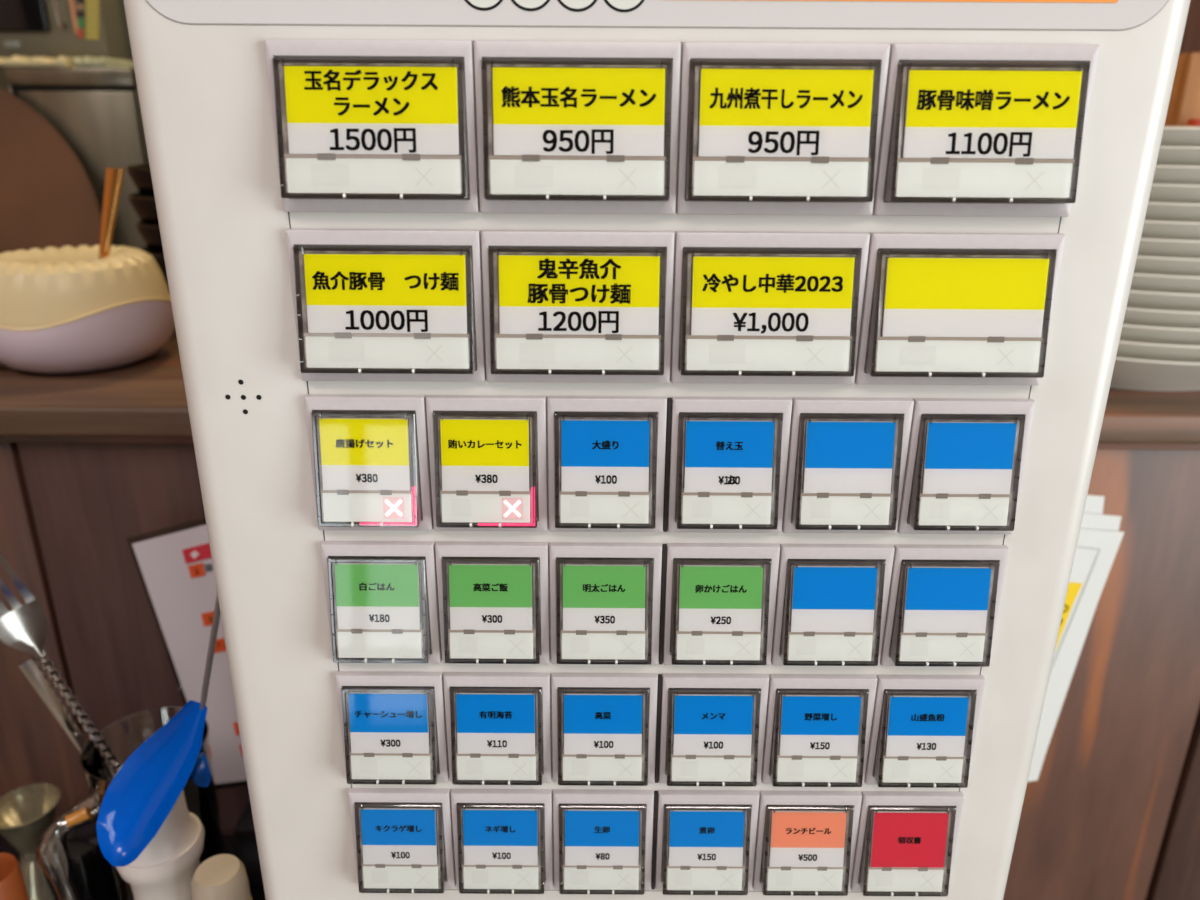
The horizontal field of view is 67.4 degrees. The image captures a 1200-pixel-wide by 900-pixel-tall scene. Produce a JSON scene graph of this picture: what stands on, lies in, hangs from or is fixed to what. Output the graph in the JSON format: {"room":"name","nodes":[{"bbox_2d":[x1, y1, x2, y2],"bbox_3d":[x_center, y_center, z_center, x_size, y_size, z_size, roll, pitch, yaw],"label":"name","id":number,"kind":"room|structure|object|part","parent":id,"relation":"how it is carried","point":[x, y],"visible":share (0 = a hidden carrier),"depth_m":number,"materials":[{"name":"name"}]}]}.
{"room":"ramen restaurant","nodes":[
{"label":"ramen restaurant","id":0,"kind":"room"},
{"bbox_2d":[0,67,8,91],"bbox_3d":[0.077,-0.870,2.377,4.300,2.500,0.100,0,20,0],"label":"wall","id":1,"kind":"structure","parent":0,"point":[3,82],"depth_m":2.30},
{"bbox_3d":[0.065,1.170,0.515,4.300,0.050,5.000,0,20,0],"label":"floor","id":2,"kind":"structure","parent":0,"visible":0},
{"bbox_2d":[4,67,148,248],"bbox_3d":[-0.704,0.035,1.618,0.167,1.312,0.450,0,20,0],"label":"cabinet","id":3,"kind":"object","parent":2,"relation":"on","point":[96,111],"visible":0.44,"depth_m":1.21,"materials":[{"name":"black"}]},
{"bbox_2d":[0,55,76,66],"bbox_3d":[-0.757,-0.530,1.232,0.105,0.013,0.107,0,20,0],"label":"folded cloth","id":4,"kind":"object","parent":3,"relation":"on","point":[15,61],"visible":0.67,"depth_m":1.19,"materials":[{"name":"beige fabric"}]},
{"bbox_2d":[0,0,132,60],"bbox_3d":[-0.825,-0.718,1.373,0.234,0.245,0.294,0,20,0],"label":"microwave oven","id":5,"kind":"object","parent":3,"relation":"on","point":[28,28],"visible":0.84,"depth_m":1.29,"materials":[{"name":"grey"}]},
{"bbox_3d":[-0.857,-0.688,1.247,0.150,0.196,0.010,0,20,0],"label":"glass door","id":6,"kind":"part","parent":5,"relation":"part of","materials":[{"name":"black glass"}]},
{"bbox_3d":[-0.758,-0.682,1.242,0.004,0.183,0.024,0,20,0],"label":"door handle","id":7,"kind":"part","parent":5,"relation":"part of","materials":[{"name":"silver metal"}]},
{"bbox_2d":[69,0,78,33],"bbox_3d":[-0.746,-0.638,1.269,0.006,0.094,0.002,0,20,0],"label":"card","id":8,"kind":"object","parent":5,"relation":"attached to","point":[72,6],"visible":1,"depth_m":1.28,"materials":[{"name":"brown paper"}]},
{"bbox_2d":[76,0,101,39],"bbox_3d":[-0.725,-0.637,1.269,0.042,0.106,0.002,0,20,0],"label":"chart","id":9,"kind":"object","parent":5,"relation":"attached to","point":[92,18],"visible":1,"depth_m":1.28,"materials":[{"name":"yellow paper"}]},
{"bbox_3d":[-0.700,-0.494,1.191,0.167,0.023,0.012,0,20,0],"label":"rail","id":10,"kind":"part","parent":3,"relation":"part of","materials":[{"name":"metal"}]},
{"bbox_2d":[73,56,133,67],"bbox_3d":[-0.673,-0.529,1.232,0.039,0.013,0.107,0,20,0],"label":"hand towel","id":11,"kind":"object","parent":3,"relation":"on","point":[87,61],"visible":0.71,"depth_m":1.19,"materials":[{"name":"beige fabric"}]},
{"bbox_2d":[0,834,265,899],"bbox_3d":[-0.669,0.700,0.716,1.625,0.685,0.338,0,20,0],"label":"countertop","id":12,"kind":"structure","parent":2,"relation":"on","point":[257,892],"depth_m":0.74,"materials":[{"name":"black"}]},
{"bbox_2d":[0,853,28,899],"bbox_3d":[-0.353,0.316,0.544,0.031,0.158,0.031,0,20,0],"label":"cup","id":13,"kind":"object","parent":12,"relation":"on","point":[12,884],"visible":1,"depth_m":0.52,"materials":[{"name":"brown ceramic"}]},
{"bbox_2d":[0,783,60,899],"bbox_3d":[-0.403,0.301,0.649,0.055,0.113,0.055,0,20,0],"label":"steel jigger","id":14,"kind":"object","parent":12,"relation":"on","point":[26,811],"visible":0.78,"depth_m":0.64,"materials":[{"name":"silver metal"}]},
{"bbox_2d":[36,793,97,899],"bbox_3d":[-0.314,0.304,0.513,0.052,0.201,0.101,3,20,8],"label":"tongs","id":15,"kind":"object","parent":12,"relation":"on","point":[57,832],"visible":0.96,"depth_m":0.52,"materials":[{"name":"silver metal"}]},
{"bbox_2d":[41,820,117,899],"bbox_3d":[-0.358,0.311,0.627,0.042,0.110,0.042,0,20,0],"label":"shaker","id":16,"kind":"object","parent":12,"relation":"on","point":[92,875],"visible":0.54,"depth_m":0.60,"materials":[{"name":"black"}]},
{"bbox_2d":[18,656,224,899],"bbox_3d":[-0.282,0.248,0.557,0.096,0.278,0.068,0,20,0],"label":"utensil holder","id":17,"kind":"object","parent":12,"relation":"on","point":[202,802],"depth_m":0.53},
{"bbox_2d":[0,552,120,772],"bbox_3d":[-0.308,0.143,0.520,0.069,0.202,0.014,-7,21,-20],"label":"fork","id":18,"kind":"object","parent":17,"relation":"in","point":[24,628],"visible":0.95,"depth_m":0.50,"materials":[{"name":"silver metal"}]},
{"bbox_3d":[-0.300,0.156,0.523,0.032,0.091,0.006,-7,21,-19],"label":"twisted handle","id":19,"kind":"part","parent":18,"relation":"part of","materials":[{"name":"silver metal"}]},
{"bbox_3d":[-0.312,0.163,0.529,0.034,0.098,0.005,-6,21,-17],"label":"spoon handle","id":20,"kind":"part","parent":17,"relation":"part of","materials":[{"name":"silver metal"}]},
{"bbox_2d":[191,752,210,786],"bbox_3d":[-0.235,0.187,0.528,0.010,0.017,0.015,-9,22,-25],"label":"spoon","id":21,"kind":"object","parent":17,"relation":"in","point":[201,775],"visible":0.73,"depth_m":0.53,"materials":[{"name":"blue plastic"}]},
{"bbox_2d":[115,766,204,899],"bbox_3d":[-0.237,0.281,0.510,0.044,0.248,0.044,7,21,18],"label":"pestle","id":22,"kind":"object","parent":12,"relation":"on","point":[165,869],"visible":0.57,"depth_m":0.47,"materials":[{"name":"white ceramic"}]},
{"bbox_2d":[96,595,219,866],"bbox_3d":[-0.200,0.117,0.423,0.085,0.142,0.024,-18,27,-41],"label":"spatula","id":23,"kind":"object","parent":22,"relation":"on","point":[144,791],"visible":0.99,"depth_m":0.43,"materials":[{"name":"blue plastic"}]},
{"bbox_2d":[96,700,207,866],"bbox_3d":[-0.210,0.158,0.426,0.056,0.063,0.024,-13,24,-33],"label":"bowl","id":24,"kind":"object","parent":23,"relation":"on","point":[144,791],"depth_m":0.43,"materials":[{"name":"blue plastic"}]},
{"bbox_3d":[-0.185,0.082,0.436,0.004,0.085,0.032,13,23,30],"label":"rod handle","id":25,"kind":"part","parent":23,"relation":"part of","materials":[{"name":"grey metal"}]},
{"bbox_2d":[191,854,251,899],"bbox_3d":[-0.196,0.310,0.493,0.027,0.206,0.027,0,20,0],"label":"jar","id":26,"kind":"object","parent":12,"relation":"on","point":[222,876],"visible":1,"depth_m":0.46,"materials":[{"name":"beige ceramic"}]},
{"bbox_2d":[234,800,262,884],"bbox_3d":[-0.212,0.306,0.721,0.136,0.056,0.055,0,20,0],"label":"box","id":27,"kind":"object","parent":12,"relation":"on","point":[244,831],"visible":0.16,"depth_m":0.69,"materials":[{"name":"black"}]},
{"bbox_2d":[123,0,1190,899],"bbox_3d":[0.015,0.050,0.448,0.311,0.721,0.257,0,20,0],"label":"ticket machine","id":28,"kind":"object","parent":12,"relation":"on","point":[644,449],"visible":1,"depth_m":0.30,"materials":[{"name":"metal"}]},
{"bbox_3d":[0.016,-0.173,0.240,0.295,0.110,0.001,0,20,0],"label":"display plate","id":29,"kind":"part","parent":28,"relation":"part of","materials":[{"name":"grey plastic"}]},
{"bbox_2d":[0,442,1199,899],"bbox_3d":[-0.552,0.475,0.824,2.053,1.034,0.016,0,20,0],"label":"panelling","id":30,"kind":"object","parent":2,"relation":"on","point":[1092,823],"visible":0.24,"depth_m":0.70,"materials":[{"name":"brown wood"}]},
{"bbox_2d":[126,525,247,789],"bbox_3d":[-0.270,0.154,0.662,0.123,0.240,0.002,0,20,0],"label":"sheet","id":31,"kind":"object","parent":30,"relation":"attached to","point":[177,570],"visible":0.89,"depth_m":0.65,"materials":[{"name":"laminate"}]},
{"bbox_2d":[0,329,1199,449],"bbox_3d":[0.023,-0.098,0.850,3.200,0.031,0.500,0,20,0],"label":"wooden shelf","id":32,"kind":"object","parent":30,"relation":"on","point":[144,400],"visible":0.02,"depth_m":0.62,"materials":[{"name":"brown wood"}]},
{"bbox_2d":[0,293,174,373],"bbox_3d":[-0.414,-0.099,0.717,0.151,0.056,0.151,0,20,0],"label":"mixing bowl","id":33,"kind":"object","parent":32,"relation":"on","point":[128,332],"visible":0.69,"depth_m":0.67,"materials":[{"name":"white ceramic"}]},
{"bbox_2d":[0,245,170,327],"bbox_3d":[-0.414,-0.131,0.704,0.138,0.046,0.138,0,20,0],"label":"dome","id":34,"kind":"object","parent":33,"relation":"in","point":[51,285],"visible":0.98,"depth_m":0.66,"materials":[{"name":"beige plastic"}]},
{"bbox_2d":[99,168,124,258],"bbox_3d":[-0.372,-0.176,0.686,0.031,0.074,0.004,-5,21,-15],"label":"wooden chopsticks","id":35,"kind":"object","parent":34,"relation":"on","point":[114,176],"visible":0.9,"depth_m":0.68,"materials":[{"name":"orange wood"}]},
{"bbox_2d":[1084,495,1103,514],"bbox_3d":[0.313,0.102,0.609,0.032,0.158,0.001,0,20,0],"label":"paper sheet","id":36,"kind":"object","parent":32,"relation":"attached to","point":[1094,504],"visible":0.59,"depth_m":0.58,"materials":[{"name":"white paper"}]},
{"bbox_2d":[1080,513,1120,530],"bbox_3d":[0.318,0.124,0.615,0.041,0.179,0.001,0,20,0],"label":"paper sheet","id":37,"kind":"object","parent":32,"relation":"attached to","point":[1089,521],"visible":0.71,"depth_m":0.59,"materials":[{"name":"white paper"}]},
{"bbox_2d":[1110,357,1199,390],"bbox_3d":[0.420,-0.088,0.740,0.257,0.031,0.257,-18,27,-41],"label":"dinner plate","id":38,"kind":"object","parent":32,"relation":"on","point":[1132,374],"visible":0.09,"depth_m":0.64,"materials":[{"name":"white ceramic"}]},
{"bbox_2d":[1116,341,1199,362],"bbox_3d":[0.419,-0.100,0.737,0.257,0.031,0.257,-14,24,-33],"label":"dinner plate","id":39,"kind":"object","parent":38,"relation":"on","point":[1132,350],"visible":0.09,"depth_m":0.63,"materials":[{"name":"white ceramic"}]},
{"bbox_2d":[1120,324,1199,345],"bbox_3d":[0.419,-0.111,0.733,0.257,0.031,0.257,-4,21,-12],"label":"dinner plate","id":40,"kind":"object","parent":39,"relation":"on","point":[1130,333],"visible":0.08,"depth_m":0.62,"materials":[{"name":"white ceramic"}]},
{"bbox_2d":[1123,308,1199,328],"bbox_3d":[0.421,-0.121,0.728,0.257,0.031,0.257,-11,23,-29],"label":"dinner plate","id":41,"kind":"object","parent":40,"relation":"on","point":[1133,316],"visible":0.05,"depth_m":0.62,"materials":[{"name":"white ceramic"}]},
{"bbox_2d":[1127,290,1199,311],"bbox_3d":[0.421,-0.133,0.725,0.257,0.031,0.257,-17,26,-39],"label":"dinner plate","id":42,"kind":"object","parent":41,"relation":"on","point":[1137,299],"visible":0.08,"depth_m":0.61,"materials":[{"name":"white ceramic"}]},
{"bbox_2d":[1130,273,1199,293],"bbox_3d":[0.420,-0.143,0.721,0.257,0.031,0.257,14,24,32],"label":"dinner plate","id":43,"kind":"object","parent":42,"relation":"on","point":[1140,282],"visible":0.1,"depth_m":0.61,"materials":[{"name":"white ceramic"}]},
{"bbox_2d":[1134,256,1199,275],"bbox_3d":[0.421,-0.154,0.716,0.257,0.031,0.257,9,22,23],"label":"dinner plate","id":44,"kind":"object","parent":43,"relation":"on","point":[1144,264],"visible":0.08,"depth_m":0.61,"materials":[{"name":"white ceramic"}]},
{"bbox_2d":[1137,238,1199,258],"bbox_3d":[0.420,-0.165,0.713,0.257,0.031,0.257,-3,20,-9],"label":"dinner plate","id":45,"kind":"object","parent":44,"relation":"on","point":[1171,248],"visible":0.11,"depth_m":0.60,"materials":[{"name":"white ceramic"}]},
{"bbox_2d":[1141,220,1199,239],"bbox_3d":[0.420,-0.176,0.708,0.257,0.031,0.257,-5,21,-15],"label":"dinner plate","id":46,"kind":"object","parent":45,"relation":"on","point":[1173,230],"visible":0.13,"depth_m":0.60,"materials":[{"name":"white ceramic"}]},
{"bbox_2d":[1145,202,1199,221],"bbox_3d":[0.422,-0.187,0.704,0.257,0.031,0.257,-7,21,-19],"label":"dinner plate","id":47,"kind":"object","parent":46,"relation":"on","point":[1156,211],"visible":0.04,"depth_m":0.59,"materials":[{"name":"white ceramic"}]},
{"bbox_2d":[1149,184,1199,203],"bbox_3d":[0.422,-0.198,0.700,0.257,0.031,0.257,-3,20,-8],"label":"dinner plate","id":48,"kind":"object","parent":47,"relation":"on","point":[1163,193],"visible":0.02,"depth_m":0.59,"materials":[{"name":"white ceramic"}]},
{"bbox_2d":[1152,165,1199,184],"bbox_3d":[0.420,-0.209,0.696,0.257,0.031,0.257,7,21,18],"label":"dinner plate","id":49,"kind":"object","parent":48,"relation":"on","point":[1164,174],"visible":0.04,"depth_m":0.59,"materials":[{"name":"white ceramic"}]},
{"bbox_2d":[1156,146,1199,165],"bbox_3d":[0.422,-0.220,0.692,0.257,0.031,0.257,-6,21,-17],"label":"dinner plate","id":50,"kind":"object","parent":49,"relation":"on","point":[1168,155],"visible":0.04,"depth_m":0.58,"materials":[{"name":"white ceramic"}]},
{"bbox_2d":[1160,126,1199,146],"bbox_3d":[0.422,-0.231,0.688,0.257,0.031,0.257,-4,21,-12],"label":"dinner plate","id":51,"kind":"object","parent":50,"relation":"on","point":[1189,136],"visible":0.03,"depth_m":0.58,"materials":[{"name":"white ceramic"}]},
{"bbox_2d":[1165,52,1199,125],"bbox_3d":[0.675,-0.282,0.957,0.240,0.248,0.150,0,20,0],"label":"wooden box","id":52,"kind":"object","parent":32,"relation":"on","point":[1184,104],"visible":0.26,"depth_m":0.86,"materials":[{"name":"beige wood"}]},
{"bbox_2d":[1187,119,1199,125],"bbox_3d":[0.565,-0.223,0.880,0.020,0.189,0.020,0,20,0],"label":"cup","id":53,"kind":"object","parent":32,"relation":"on","point":[1191,122],"visible":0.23,"depth_m":0.84,"materials":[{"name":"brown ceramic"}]},
{"bbox_3d":[-0.381,-0.152,0.884,0.116,0.043,0.116,0,20,0],"label":"bowl","id":54,"kind":"object","parent":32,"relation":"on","visible":0},
{"bbox_2d":[140,246,167,281],"bbox_3d":[-0.382,-0.176,0.875,0.116,0.043,0.116,0,20,0],"label":"bowl","id":55,"kind":"object","parent":54,"relation":"on","point":[159,259],"visible":0.06,"depth_m":0.82,"materials":[{"name":"black"}]},
{"bbox_2d":[135,220,163,254],"bbox_3d":[-0.379,-0.199,0.866,0.116,0.043,0.116,0,20,0],"label":"bowl","id":56,"kind":"object","parent":55,"relation":"on","point":[151,235],"visible":0.09,"depth_m":0.82,"materials":[{"name":"black"}]},
{"bbox_2d":[127,192,158,225],"bbox_3d":[-0.382,-0.223,0.858,0.116,0.043,0.116,0,20,0],"label":"bowl","id":57,"kind":"object","parent":56,"relation":"on","point":[145,207],"visible":0.16,"depth_m":0.81,"materials":[{"name":"black"}]},
{"bbox_2d":[126,164,154,197],"bbox_3d":[-0.379,-0.246,0.849,0.116,0.043,0.116,0,20,0],"label":"bowl","id":58,"kind":"object","parent":57,"relation":"on","point":[140,174],"visible":0.12,"depth_m":0.81,"materials":[{"name":"black"}]},
{"bbox_2d":[1028,529,1123,781],"bbox_3d":[0.320,0.147,0.621,0.042,0.205,0.001,0,20,0],"label":"paper sheet","id":59,"kind":"object","parent":30,"relation":"attached to","point":[1096,550],"visible":0.42,"depth_m":0.61,"materials":[{"name":"white paper"}]},
{"bbox_2d":[1055,582,1082,649],"bbox_3d":[0.312,0.113,0.608,0.019,0.055,0.001,0,20,0],"label":"print","id":60,"kind":"object","parent":59,"relation":"attached to","point":[1070,636],"depth_m":0.61,"materials":[{"name":"yellow"}]},
{"bbox_2d":[1145,705,1199,899],"bbox_3d":[0.509,0.479,0.831,0.058,1.034,0.030,0,20,0],"label":"post","id":61,"kind":"object","parent":2,"relation":"on","point":[1176,872],"visible":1,"depth_m":0.76,"materials":[{"name":"brown wood"}]},
{"bbox_2d":[1180,0,1199,53],"bbox_3d":[0.834,-0.353,1.489,0.780,2.150,0.520,0,20,0],"label":"tall cabinet","id":62,"kind":"object","parent":2,"relation":"on","point":[1190,41],"visible":0.02,"depth_m":1.15,"materials":[{"name":"brown wood"}]},
{"bbox_3d":[-0.853,0.323,1.419,0.854,0.908,0.118,0,20,0],"label":"ledge","id":63,"kind":"object","parent":2,"relation":"on","visible":0},
{"bbox_2d":[0,88,100,253],"bbox_3d":[-0.873,-0.301,1.221,0.397,0.395,0.044,0,20,0],"label":"cutting board","id":64,"kind":"object","parent":63,"relation":"on","point":[48,199],"visible":0.45,"depth_m":1.21,"materials":[{"name":"brown wood"}]}
]}

